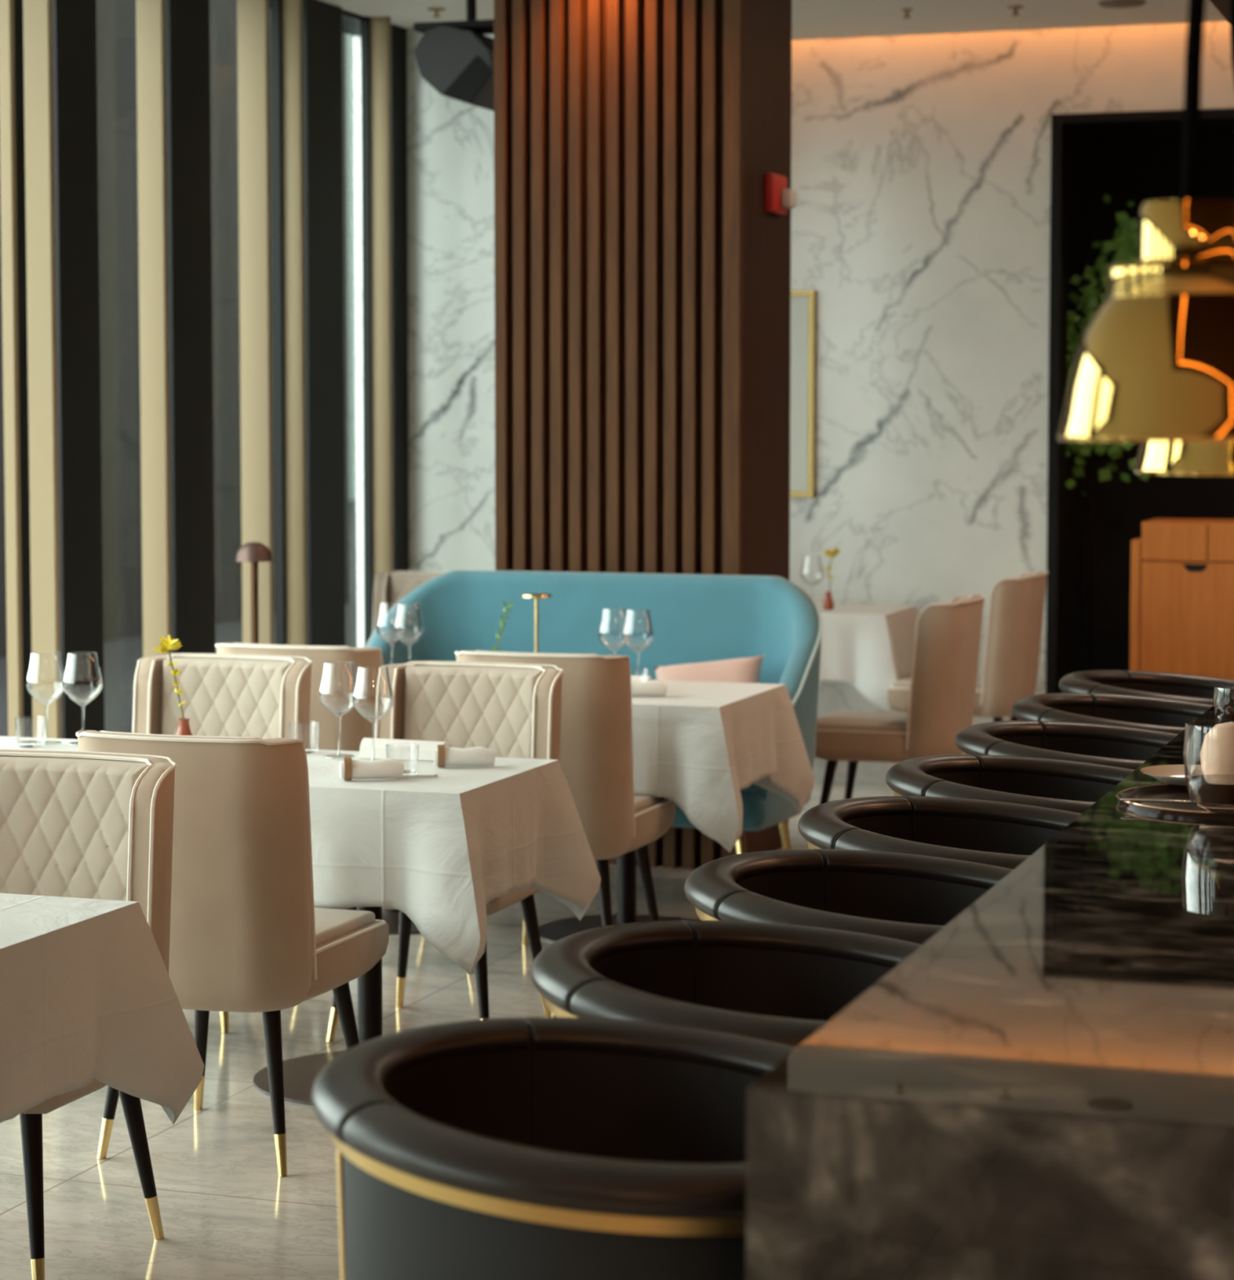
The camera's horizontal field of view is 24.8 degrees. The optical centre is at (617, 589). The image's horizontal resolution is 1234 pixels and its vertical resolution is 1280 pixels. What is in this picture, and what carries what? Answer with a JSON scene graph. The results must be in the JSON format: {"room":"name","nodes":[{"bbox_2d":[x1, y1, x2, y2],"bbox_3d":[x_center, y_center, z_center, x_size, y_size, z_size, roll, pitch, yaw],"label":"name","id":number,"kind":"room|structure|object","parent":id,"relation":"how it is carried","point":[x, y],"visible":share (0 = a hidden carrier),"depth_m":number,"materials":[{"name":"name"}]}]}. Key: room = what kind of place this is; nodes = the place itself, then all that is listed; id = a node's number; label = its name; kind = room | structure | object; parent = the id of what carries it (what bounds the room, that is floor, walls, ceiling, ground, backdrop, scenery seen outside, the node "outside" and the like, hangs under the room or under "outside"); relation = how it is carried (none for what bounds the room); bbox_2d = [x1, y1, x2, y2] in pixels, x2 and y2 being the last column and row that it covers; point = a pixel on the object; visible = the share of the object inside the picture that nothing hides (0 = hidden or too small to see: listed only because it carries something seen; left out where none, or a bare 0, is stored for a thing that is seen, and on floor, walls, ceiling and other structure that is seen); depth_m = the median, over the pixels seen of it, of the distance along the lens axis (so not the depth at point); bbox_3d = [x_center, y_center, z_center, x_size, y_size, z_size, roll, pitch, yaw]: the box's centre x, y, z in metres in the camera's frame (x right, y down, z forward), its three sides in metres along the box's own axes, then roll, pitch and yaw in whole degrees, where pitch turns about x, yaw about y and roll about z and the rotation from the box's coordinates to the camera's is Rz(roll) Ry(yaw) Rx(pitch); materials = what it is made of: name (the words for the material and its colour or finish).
{"room":"restaurant","nodes":[
{"label":"restaurant","id":0,"kind":"room"},
{"bbox_2d":[269,0,364,35],"bbox_3d":[-3.905,-2.168,4.180,0.237,0.420,17.650,1,4,19],"label":"wall","id":1,"kind":"structure","parent":0,"point":[351,22],"depth_m":12.14,"materials":[{"name":"black paint"}]},
{"bbox_2d":[0,0,23,737],"bbox_3d":[-2.028,-0.646,9.378,0.045,3.311,0.030,1,4,19],"label":"trim","id":2,"kind":"structure","parent":1,"relation":"attached to","point":[7,88],"depth_m":9.36,"materials":[{"name":"brown"}]},
{"bbox_2d":[13,0,32,737],"bbox_3d":[-2.016,-0.652,9.476,0.035,3.311,0.094,1,4,19],"label":"trim","id":3,"kind":"structure","parent":1,"relation":"attached to","point":[18,4],"depth_m":9.45,"materials":[{"name":"black"}]},
{"bbox_2d":[22,0,62,738],"bbox_3d":[-1.905,-0.640,9.290,0.095,3.311,0.030,1,4,19],"label":"trim","id":4,"kind":"structure","parent":1,"relation":"attached to","point":[37,14],"depth_m":9.27,"materials":[{"name":"brown"}]},
{"bbox_2d":[52,0,104,739],"bbox_3d":[-1.897,-0.674,9.827,0.035,3.311,0.277,1,4,19],"label":"trim","id":5,"kind":"structure","parent":1,"relation":"attached to","point":[74,21],"depth_m":9.80,"materials":[{"name":"black"}]},
{"bbox_2d":[136,0,171,657],"bbox_3d":[-1.694,-0.702,10.266,0.105,3.311,0.030,1,4,19],"label":"trim","id":6,"kind":"structure","parent":1,"relation":"attached to","point":[150,14],"depth_m":10.23,"materials":[{"name":"brown"}]},
{"bbox_2d":[164,0,215,653],"bbox_3d":[-1.623,-0.725,10.631,0.035,3.311,0.324,1,4,19],"label":"trim","id":7,"kind":"structure","parent":1,"relation":"attached to","point":[188,70],"depth_m":10.59,"materials":[{"name":"black"}]},
{"bbox_2d":[237,0,274,644],"bbox_3d":[-1.421,-0.750,11.038,0.125,3.311,0.030,1,4,19],"label":"trim","id":8,"kind":"structure","parent":1,"relation":"attached to","point":[253,15],"depth_m":11.00,"materials":[{"name":"brown wood"}]},
{"bbox_2d":[271,0,286,644],"bbox_3d":[-1.371,-0.771,11.372,0.035,3.311,0.026,1,4,19],"label":"trim","id":9,"kind":"structure","parent":1,"relation":"attached to","point":[276,5],"depth_m":11.34,"materials":[{"name":"black"}]},
{"bbox_2d":[281,0,306,645],"bbox_3d":[-1.317,-0.772,11.383,0.100,3.311,0.030,1,4,19],"label":"trim","id":10,"kind":"structure","parent":1,"relation":"attached to","point":[291,10],"depth_m":11.35,"materials":[{"name":"brown"}]},
{"bbox_2d":[302,0,345,645],"bbox_3d":[-1.236,-0.796,11.771,0.035,3.311,0.350,1,4,19],"label":"trim","id":11,"kind":"structure","parent":1,"relation":"attached to","point":[322,20],"depth_m":11.72,"materials":[{"name":"black metal"}]},
{"bbox_2d":[360,16,373,647],"bbox_3d":[-1.088,-0.824,12.205,0.035,3.311,0.020,1,4,19],"label":"trim","id":12,"kind":"structure","parent":1,"relation":"attached to","point":[365,25],"depth_m":12.18,"materials":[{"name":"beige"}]},
{"bbox_2d":[369,15,393,595],"bbox_3d":[-1.033,-0.824,12.213,0.105,3.311,0.030,1,4,19],"label":"trim","id":13,"kind":"structure","parent":1,"relation":"attached to","point":[380,26],"depth_m":12.17,"materials":[{"name":"brown metal"}]},
{"bbox_2d":[391,23,408,571],"bbox_3d":[-0.981,-0.843,12.520,0.035,3.311,0.165,1,4,19],"label":"trim","id":14,"kind":"structure","parent":1,"relation":"attached to","point":[398,34],"depth_m":12.48,"materials":[{"name":"black metal"}]},
{"bbox_2d":[354,28,495,647],"bbox_3d":[-0.643,-0.876,13.046,0.780,3.311,1.050,1,4,19],"label":"wall","id":15,"kind":"structure","parent":0,"point":[451,145],"depth_m":12.51,"materials":[{"name":"white stone"}]},
{"bbox_2d":[0,757,898,1279],"bbox_3d":[1.825,1.387,4.228,11.200,0.100,21.000,1,4,19],"label":"floor","id":16,"kind":"structure","parent":0,"point":[227,1212],"depth_m":6.06,"materials":[{"name":"stone"}]},
{"bbox_2d":[0,748,177,1279],"bbox_3d":[-1.152,0.805,5.293,0.530,0.933,0.629,1,4,19],"label":"dining chair","id":17,"kind":"object","parent":16,"relation":"on","point":[86,824],"visible":0.62,"depth_m":5.41,"materials":[{"name":"beige fabric"}]},
{"bbox_2d":[0,755,149,901],"bbox_3d":[-1.091,0.569,5.469,0.390,0.467,0.125,1,4,19],"label":"cushion","id":18,"kind":"object","parent":17,"relation":"on","point":[69,825],"depth_m":5.44,"materials":[{"name":"beige fabric"}]},
{"bbox_2d":[132,653,312,1033],"bbox_3d":[-1.132,0.664,7.526,0.530,0.933,0.629,1,4,19],"label":"dining chair","id":19,"kind":"object","parent":16,"relation":"on","point":[224,695],"visible":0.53,"depth_m":7.68,"materials":[{"name":"beige fabric"}]},
{"bbox_2d":[160,657,293,739],"bbox_3d":[-1.071,0.429,7.702,0.390,0.467,0.125,1,4,19],"label":"cushion","id":20,"kind":"object","parent":19,"relation":"on","point":[234,697],"depth_m":7.68,"materials":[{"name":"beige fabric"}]},
{"bbox_2d":[75,729,388,1177],"bbox_3d":[-0.846,0.753,6.111,0.530,0.933,0.629,1,4,19],"label":"dining chair","id":21,"kind":"object","parent":16,"relation":"on","point":[247,934],"visible":0.66,"depth_m":5.83,"materials":[{"name":"beige fabric"}]},
{"bbox_2d":[314,907,375,946],"bbox_3d":[-0.824,0.747,6.165,0.444,0.030,0.458,1,4,19],"label":"seat cushion","id":22,"kind":"object","parent":21,"relation":"on","point":[332,926],"depth_m":6.18,"materials":[{"name":"beige fabric"}]},
{"bbox_2d":[235,542,272,644],"bbox_3d":[-1.210,0.426,9.379,0.280,1.172,0.280,1,4,19],"label":"mushroom lamp","id":23,"kind":"object","parent":16,"relation":"on","point":[254,553],"visible":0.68,"depth_m":9.34,"materials":[{"name":"brown metal"}]},
{"bbox_2d":[253,906,382,1105],"bbox_3d":[-0.992,0.799,6.852,1.558,0.744,0.638,1,4,19],"label":"dining table","id":24,"kind":"object","parent":16,"relation":"on","point":[300,1073],"visible":0.11,"depth_m":6.71,"materials":[{"name":"black"}]},
{"bbox_2d":[0,736,600,975],"bbox_3d":[-0.990,0.630,6.842,1.735,0.417,0.813,1,4,19],"label":"tablecloth","id":25,"kind":"object","parent":24,"relation":"on","point":[435,851],"visible":0.51,"depth_m":6.36,"materials":[{"name":"white fabric"}]},
{"bbox_2d":[14,715,46,747],"bbox_3d":[-1.496,0.363,7.144,0.078,0.075,0.077,1,4,19],"label":"tumbler","id":26,"kind":"object","parent":25,"relation":"on","point":[17,741],"visible":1,"depth_m":7.14,"materials":[{"name":"clear glass"}]},
{"bbox_2d":[25,651,66,745],"bbox_3d":[-1.469,0.279,7.204,0.103,0.236,0.103,1,4,19],"label":"wine glass","id":27,"kind":"object","parent":25,"relation":"on","point":[59,652],"visible":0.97,"depth_m":7.20,"materials":[{"name":"clear glass"}]},
{"bbox_2d":[25,651,66,705],"bbox_3d":[-1.469,0.230,7.201,0.103,0.138,0.103,1,4,19],"label":"bowl","id":28,"kind":"object","parent":27,"relation":"on","point":[59,652],"depth_m":7.19,"materials":[{"name":"clear glass"}]},
{"bbox_2d":[62,651,102,745],"bbox_3d":[-1.372,0.280,7.192,0.103,0.236,0.103,1,4,19],"label":"wine glass","id":29,"kind":"object","parent":25,"relation":"on","point":[100,689],"visible":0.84,"depth_m":7.18,"materials":[{"name":"clear glass"}]},
{"bbox_2d":[62,651,102,705],"bbox_3d":[-1.372,0.231,7.189,0.103,0.138,0.103,1,4,19],"label":"bowl","id":30,"kind":"object","parent":29,"relation":"on","point":[82,701],"depth_m":7.18,"materials":[{"name":"clear glass"}]},
{"bbox_2d":[151,635,192,735],"bbox_3d":[-1.117,0.259,7.084,0.100,0.290,0.068,1,4,19],"label":"flower","id":31,"kind":"object","parent":25,"relation":"on","point":[169,644],"visible":0.86,"depth_m":7.07,"materials":[{"name":"yellow plant"}]},
{"bbox_2d":[318,661,359,758],"bbox_3d":[-0.686,0.297,6.918,0.103,0.236,0.103,1,4,19],"label":"wine glass","id":32,"kind":"object","parent":25,"relation":"on","point":[319,698],"visible":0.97,"depth_m":6.91,"materials":[{"name":"clear glass"}]},
{"bbox_2d":[318,661,359,717],"bbox_3d":[-0.686,0.248,6.915,0.103,0.138,0.103,1,4,19],"label":"bowl","id":33,"kind":"object","parent":32,"relation":"on","point":[339,713],"depth_m":6.91,"materials":[{"name":"clear glass"}]},
{"bbox_2d":[339,756,404,780],"bbox_3d":[-0.568,0.414,6.495,0.148,0.053,0.054,-1,4,-9],"label":"roll","id":34,"kind":"object","parent":25,"relation":"on","point":[387,768],"visible":1,"depth_m":6.48,"materials":[{"name":"white fabric"}]},
{"bbox_2d":[351,665,394,760],"bbox_3d":[-0.592,0.304,6.801,0.103,0.236,0.103,1,4,19],"label":"wine glass","id":35,"kind":"object","parent":25,"relation":"on","point":[358,667],"visible":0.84,"depth_m":6.79,"materials":[{"name":"clear glass"}]},
{"bbox_2d":[351,665,394,723],"bbox_3d":[-0.592,0.255,6.798,0.103,0.138,0.103,1,4,19],"label":"bowl","id":36,"kind":"object","parent":35,"relation":"on","point":[372,717],"depth_m":6.79,"materials":[{"name":"clear glass"}]},
{"bbox_2d":[358,737,448,760],"bbox_3d":[-0.523,0.392,6.900,0.220,0.048,0.060,1,4,15],"label":"folded napkin","id":37,"kind":"object","parent":25,"relation":"on","point":[403,750],"visible":0.71,"depth_m":6.88,"materials":[{"name":"white fabric"}]},
{"bbox_2d":[434,744,495,767],"bbox_3d":[-0.366,0.400,6.732,0.148,0.053,0.054,0,4,-5],"label":"roll","id":38,"kind":"object","parent":25,"relation":"on","point":[480,756],"visible":1,"depth_m":6.71,"materials":[{"name":"white fabric"}]},
{"bbox_2d":[215,642,422,937],"bbox_3d":[-0.876,0.611,8.378,0.530,0.933,0.629,1,4,19],"label":"dining chair","id":39,"kind":"object","parent":16,"relation":"on","point":[337,688],"visible":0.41,"depth_m":8.06,"materials":[{"name":"beige fabric"}]},
{"bbox_2d":[372,570,448,632],"bbox_3d":[-0.827,0.407,11.606,0.530,0.933,0.629,1,4,19],"label":"dining chair","id":40,"kind":"object","parent":16,"relation":"on","point":[389,588],"visible":0.09,"depth_m":11.80,"materials":[{"name":"beige fabric"}]},
{"bbox_2d":[391,573,442,608],"bbox_3d":[-0.766,0.172,11.783,0.390,0.467,0.125,1,4,19],"label":"cushion","id":41,"kind":"object","parent":40,"relation":"on","point":[402,584],"depth_m":11.80,"materials":[{"name":"beige fabric"}]},
{"bbox_2d":[326,661,564,1042],"bbox_3d":[-0.444,0.679,7.282,0.530,0.933,0.629,1,4,19],"label":"dining chair","id":42,"kind":"object","parent":16,"relation":"on","point":[509,709],"visible":0.47,"depth_m":7.43,"materials":[{"name":"beige fabric"}]},
{"bbox_2d":[403,665,543,758],"bbox_3d":[-0.383,0.444,7.459,0.390,0.467,0.125,1,4,19],"label":"cushion","id":43,"kind":"object","parent":42,"relation":"on","point":[498,708],"depth_m":7.43,"materials":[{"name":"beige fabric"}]},
{"bbox_2d":[322,849,692,942],"bbox_3d":[-0.330,0.681,8.736,1.558,0.744,0.718,1,4,19],"label":"dining table","id":44,"kind":"object","parent":16,"relation":"on","point":[552,931],"visible":0.21,"depth_m":8.61,"materials":[{"name":"black metal"}]},
{"bbox_2d":[631,680,814,852],"bbox_3d":[-0.331,0.512,8.721,1.741,0.417,0.893,1,4,19],"label":"tablecloth","id":45,"kind":"object","parent":44,"relation":"on","point":[696,745],"visible":0.34,"depth_m":8.19,"materials":[{"name":"white fabric"}]},
{"bbox_2d":[492,600,513,651],"bbox_3d":[-0.374,0.162,8.919,0.100,0.254,0.051,1,4,19],"label":"sprig","id":46,"kind":"object","parent":45,"relation":"on","point":[502,624],"visible":0.46,"depth_m":8.91,"materials":[{"name":"green plant"}]},
{"bbox_2d":[521,593,551,653],"bbox_3d":[-0.255,0.152,8.878,0.096,0.278,0.096,1,4,19],"label":"brass table lamp","id":47,"kind":"object","parent":45,"relation":"on","point":[536,596],"visible":0.48,"depth_m":8.87,"materials":[{"name":"gold metal"}]},
{"bbox_2d":[631,680,666,696],"bbox_3d":[0.076,0.294,8.405,0.148,0.053,0.054,0,4,-1],"label":"roll","id":48,"kind":"object","parent":45,"relation":"on","point":[649,688],"visible":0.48,"depth_m":8.39,"materials":[{"name":"white fabric"}]},
{"bbox_2d":[311,1017,796,1279],"bbox_3d":[-0.026,0.966,3.173,0.625,0.876,0.677,2,4,23],"label":"bar stool","id":49,"kind":"object","parent":16,"relation":"on","point":[525,1148],"visible":0.92,"depth_m":3.00,"materials":[{"name":"black leather"}]},
{"bbox_2d":[454,650,675,973],"bbox_3d":[-0.158,0.627,8.114,0.530,0.933,0.629,1,4,19],"label":"dining chair","id":50,"kind":"object","parent":16,"relation":"on","point":[597,750],"visible":0.42,"depth_m":7.82,"materials":[{"name":"beige fabric"}]},
{"bbox_2d":[634,794,665,811],"bbox_3d":[-0.136,0.621,8.168,0.444,0.030,0.458,1,4,19],"label":"seat cushion","id":51,"kind":"object","parent":50,"relation":"on","point":[642,803],"depth_m":8.15,"materials":[{"name":"beige fabric"}]},
{"bbox_2d":[365,569,822,853],"bbox_3d":[-0.117,0.485,9.462,1.604,1.047,0.772,1,4,19],"label":"sofa","id":52,"kind":"object","parent":16,"relation":"on","point":[695,618],"visible":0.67,"depth_m":9.68,"materials":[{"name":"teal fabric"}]},
{"bbox_2d":[654,654,764,683],"bbox_3d":[0.302,0.394,9.339,0.414,0.344,0.252,1,4,13],"label":"throw pillow","id":53,"kind":"object","parent":52,"relation":"on","point":[747,670],"visible":0.33,"depth_m":9.36,"materials":[{"name":"pink fabric"}]},
{"bbox_2d":[740,782,759,792],"bbox_3d":[-0.134,0.575,9.419,1.440,0.090,0.650,1,4,19],"label":"seat cushion","id":54,"kind":"object","parent":52,"relation":"on","point":[753,788],"depth_m":8.90,"materials":[{"name":"teal fabric"}]},
{"bbox_2d":[493,0,791,869],"bbox_3d":[0.100,-0.694,10.146,0.914,3.311,0.665,1,4,19],"label":"wooden column","id":55,"kind":"structure","parent":16,"relation":"on","point":[642,270],"depth_m":9.83,"materials":[{"name":"brown wood"}]},
{"bbox_2d":[764,173,796,214],"bbox_3d":[0.586,-1.413,9.996,0.075,0.135,0.190,1,4,19],"label":"fire alarm strobe","id":56,"kind":"object","parent":55,"relation":"attached to","point":[778,197],"visible":1,"depth_m":9.97,"materials":[{"name":"red plastic"}]},
{"bbox_2d":[530,920,922,1048],"bbox_3d":[0.195,0.925,3.825,0.625,0.876,0.677,1,4,12],"label":"bar stool","id":57,"kind":"object","parent":16,"relation":"on","point":[780,984],"visible":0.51,"depth_m":4.02,"materials":[{"name":"black leather"}]},
{"bbox_2d":[684,848,1013,944],"bbox_3d":[0.420,0.884,4.486,0.625,0.876,0.677,1,4,15],"label":"bar stool","id":58,"kind":"object","parent":16,"relation":"on","point":[906,897],"visible":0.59,"depth_m":4.68,"materials":[{"name":"black leather"}]},
{"bbox_2d":[815,594,985,804],"bbox_3d":[1.025,0.491,10.280,0.629,0.933,0.530,1,4,19],"label":"dining chair","id":59,"kind":"object","parent":16,"relation":"on","point":[948,635],"visible":0.98,"depth_m":10.04,"materials":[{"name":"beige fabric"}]},
{"bbox_2d":[817,710,908,732],"bbox_3d":[0.971,0.487,10.302,0.458,0.030,0.444,1,4,19],"label":"seat cushion","id":60,"kind":"object","parent":59,"relation":"on","point":[838,721],"depth_m":10.16,"materials":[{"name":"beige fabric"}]},
{"bbox_2d":[797,795,1081,869],"bbox_3d":[0.645,0.842,5.149,0.625,0.876,0.677,1,4,22],"label":"bar stool","id":61,"kind":"object","parent":16,"relation":"on","point":[992,833],"visible":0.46,"depth_m":5.34,"materials":[{"name":"black leather"}]},
{"bbox_2d":[887,571,1048,721],"bbox_3d":[1.492,0.395,11.809,0.629,0.933,0.530,1,4,19],"label":"dining chair","id":62,"kind":"object","parent":16,"relation":"on","point":[1010,674],"visible":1,"depth_m":11.53,"materials":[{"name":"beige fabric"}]},
{"bbox_2d":[893,674,982,689],"bbox_3d":[1.438,0.391,11.831,0.458,0.030,0.444,1,4,19],"label":"seat cushion","id":63,"kind":"object","parent":62,"relation":"on","point":[904,683],"depth_m":11.68,"materials":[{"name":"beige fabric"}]},
{"bbox_2d":[746,688,1233,1279],"bbox_3d":[2.275,0.695,6.624,1.500,0.980,9.000,1,4,19],"label":"bar counter","id":64,"kind":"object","parent":16,"relation":"on","point":[1042,1088],"depth_m":2.59,"materials":[{"name":"grey stone"}]},
{"bbox_2d":[1115,783,1233,819],"bbox_3d":[0.972,0.336,4.452,0.352,0.011,0.352,1,4,19],"label":"round tray","id":65,"kind":"object","parent":64,"relation":"on","point":[1164,791],"visible":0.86,"depth_m":4.43,"materials":[{"name":"black paint"}]},
{"bbox_2d":[1140,764,1204,785],"bbox_3d":[0.953,0.309,4.626,0.174,0.018,0.174,1,4,19],"label":"plate","id":66,"kind":"object","parent":65,"relation":"on","point":[1168,774],"visible":0.51,"depth_m":4.68,"materials":[{"name":"beige ceramic"}]},
{"bbox_2d":[1200,721,1233,774],"bbox_3d":[1.004,0.264,4.579,0.100,0.096,0.100,1,4,19],"label":"napkin","id":67,"kind":"object","parent":66,"relation":"on","point":[1217,752],"visible":0.77,"depth_m":4.55,"materials":[{"name":"beige fabric"}]},
{"bbox_2d":[1120,797,1229,805],"bbox_3d":[0.885,0.332,4.375,0.195,0.004,0.024,1,4,17],"label":"fork","id":68,"kind":"object","parent":65,"relation":"on","point":[1172,801],"visible":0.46,"depth_m":4.38,"materials":[{"name":"silver metal"}]},
{"bbox_2d":[1183,719,1233,813],"bbox_3d":[0.942,0.272,4.310,0.138,0.132,0.138,1,4,19],"label":"glass","id":69,"kind":"object","parent":65,"relation":"on","point":[1215,788],"visible":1,"depth_m":4.29,"materials":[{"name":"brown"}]},
{"bbox_2d":[1213,684,1233,724],"bbox_3d":[1.223,0.233,5.545,0.083,0.079,0.083,1,4,19],"label":"glass","id":70,"kind":"object","parent":64,"relation":"on","point":[1228,716],"visible":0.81,"depth_m":5.54,"materials":[{"name":"brown"}]},
{"bbox_2d":[885,754,1134,813],"bbox_3d":[0.869,0.801,5.806,0.625,0.876,0.677,1,4,20],"label":"bar stool","id":71,"kind":"object","parent":16,"relation":"on","point":[1073,786],"visible":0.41,"depth_m":5.99,"materials":[{"name":"black leather"}]},
{"bbox_2d":[955,720,1178,769],"bbox_3d":[1.091,0.759,6.461,0.625,0.876,0.677,1,4,14],"label":"bar stool","id":72,"kind":"object","parent":16,"relation":"on","point":[1124,747],"visible":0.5,"depth_m":6.65,"materials":[{"name":"black leather"}]},
{"bbox_2d":[1012,693,1213,733],"bbox_3d":[1.315,0.718,7.121,0.625,0.876,0.677,1,4,16],"label":"bar stool","id":73,"kind":"object","parent":16,"relation":"on","point":[1160,714],"visible":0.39,"depth_m":7.31,"materials":[{"name":"black leather"}]},
{"bbox_2d":[1066,194,1179,670],"bbox_3d":[2.413,-0.515,12.884,1.038,2.610,0.212,1,4,19],"label":"climbing plant","id":74,"kind":"object","parent":16,"relation":"on","point":[1127,242],"visible":0.19,"depth_m":12.92,"materials":[{"name":"green plant"}]},
{"bbox_2d":[1058,670,1233,704],"bbox_3d":[1.541,0.676,7.784,0.625,0.876,0.677,1,4,22],"label":"bar stool","id":75,"kind":"object","parent":16,"relation":"on","point":[1186,687],"visible":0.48,"depth_m":7.97,"materials":[{"name":"black leather"}]},
{"bbox_2d":[1129,518,1233,679],"bbox_3d":[2.915,0.271,12.166,1.300,1.131,0.463,1,4,19],"label":"base cabinet","id":76,"kind":"object","parent":16,"relation":"on","point":[1182,580],"visible":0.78,"depth_m":12.07,"materials":[{"name":"orange wood"}]},
{"bbox_3d":[-1.682,0.925,4.852,1.558,0.744,0.638,1,4,19],"label":"dining table","id":77,"kind":"object","parent":16,"relation":"on","visible":0},
{"bbox_2d":[0,893,204,1124],"bbox_3d":[-1.681,0.756,4.840,1.732,0.417,0.816,1,4,19],"label":"tablecloth","id":78,"kind":"object","parent":77,"relation":"on","point":[87,992],"visible":1,"depth_m":4.74,"materials":[{"name":"white fabric"}]},
{"bbox_3d":[0.531,0.451,12.386,1.468,0.744,0.608,1,4,19],"label":"dining table","id":79,"kind":"object","parent":16,"relation":"on","visible":0},
{"bbox_2d":[816,603,919,711],"bbox_3d":[0.526,0.295,12.377,1.652,0.444,0.793,1,4,19],"label":"tablecloth","id":80,"kind":"object","parent":79,"relation":"on","point":[868,647],"visible":0.28,"depth_m":11.90,"materials":[{"name":"white fabric"}]},
{"bbox_2d":[800,555,824,610],"bbox_3d":[0.842,-0.029,12.091,0.103,0.236,0.103,1,4,19],"label":"wine glass","id":81,"kind":"object","parent":80,"relation":"on","point":[804,555],"visible":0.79,"depth_m":12.08,"materials":[{"name":"clear glass"}]},
{"bbox_2d":[800,555,824,586],"bbox_3d":[0.842,-0.077,12.088,0.103,0.138,0.103,1,4,19],"label":"bowl","id":82,"kind":"object","parent":81,"relation":"on","point":[804,555],"depth_m":12.08,"materials":[{"name":"clear glass"}]},
{"bbox_2d":[822,546,840,609],"bbox_3d":[0.925,-0.049,12.109,0.068,0.275,0.076,-2,4,-24],"label":"flower","id":83,"kind":"object","parent":80,"relation":"on","point":[828,604],"visible":1,"depth_m":12.11,"materials":[{"name":"yellow plant"}]},
{"bbox_2d":[320,0,1227,40],"bbox_3d":[1.436,-1.925,2.872,11.200,0.060,18.580,1,4,19],"label":"ceiling","id":84,"kind":"structure","parent":0,"point":[811,19],"depth_m":12.06,"materials":[{"name":"white paint"}]},
{"bbox_2d":[413,0,493,111],"bbox_3d":[-0.600,-2.169,11.174,0.380,0.496,0.286,1,4,19],"label":"loudspeaker","id":85,"kind":"object","parent":84,"relation":"hanging from","point":[455,58],"visible":0.75,"depth_m":11.06,"materials":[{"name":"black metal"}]},
{"bbox_2d":[442,55,493,103],"bbox_3d":[-0.587,-2.009,11.032,0.218,0.186,0.007,1,4,19],"label":"grille","id":86,"kind":"object","parent":85,"relation":"attached to","point":[465,78],"depth_m":11.04,"materials":[{"name":"black metal"}]},
{"bbox_2d":[1097,0,1146,8],"bbox_3d":[2.105,-2.442,11.669,0.200,0.012,0.200,1,4,19],"label":"ceiling speaker","id":87,"kind":"object","parent":84,"relation":"attached to","point":[1106,3],"visible":1,"depth_m":11.64,"materials":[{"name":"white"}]},
{"bbox_2d":[1057,0,1233,475],"bbox_3d":[1.569,-1.039,3.422,1.665,1.777,4.400,1,4,19],"label":"pendant lamp","id":88,"kind":"object","parent":84,"relation":"hanging from","point":[1155,362],"depth_m":2.53,"materials":[{"name":"gold metal"}]},
{"bbox_2d":[789,21,1233,724],"bbox_3d":[4.491,-0.958,11.956,11.200,3.611,0.200,1,4,19],"label":"wall","id":89,"kind":"structure","parent":0,"point":[921,165],"depth_m":12.86,"materials":[{"name":"white stone"}]},
{"bbox_2d":[790,290,816,497],"bbox_3d":[0.608,-0.918,13.152,0.660,0.960,0.039,1,4,19],"label":"framed picture","id":90,"kind":"object","parent":89,"relation":"attached to","point":[803,303],"visible":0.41,"depth_m":13.06,"materials":[{"name":"gold metal"}]},
{"bbox_2d":[790,295,808,491],"bbox_3d":[0.610,-0.918,13.159,0.610,0.910,0.016,1,4,19],"label":"print","id":91,"kind":"object","parent":90,"relation":"attached to","point":[799,347],"depth_m":13.07,"materials":[{"name":"white"}]},
{"bbox_2d":[1045,107,1233,693],"bbox_3d":[4.472,-0.626,11.976,5.236,2.945,0.215,1,4,19],"label":"trim","id":92,"kind":"structure","parent":89,"relation":"attached to","point":[1060,123],"depth_m":12.71,"materials":[{"name":"black metal"}]},
{"bbox_2d":[1063,122,1233,693],"bbox_3d":[6.027,-0.823,12.289,8.500,3.300,1.400,1,4,19],"label":"wall","id":93,"kind":"structure","parent":0,"point":[1139,164],"depth_m":13.94,"materials":[{"name":"black paint"}]},
{"label":"outside","id":94,"kind":"structure","parent":0,"visible":0},
{"bbox_2d":[0,499,357,736],"bbox_3d":[-10.398,-0.796,39.724,34.800,0.100,51.500,1,4,19],"label":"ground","id":95,"kind":"structure","parent":94,"point":[121,656],"depth_m":18.77,"materials":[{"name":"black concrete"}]},
{"bbox_2d":[0,0,350,657],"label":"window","id":96,"kind":"structure","parent":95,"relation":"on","point":[116,20],"depth_m":20.59,"materials":[{"name":"black glass"}]},
{"bbox_2d":[346,33,356,499],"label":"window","id":97,"kind":"structure","parent":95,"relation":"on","point":[350,38],"depth_m":53.29,"materials":[{"name":"grey"}]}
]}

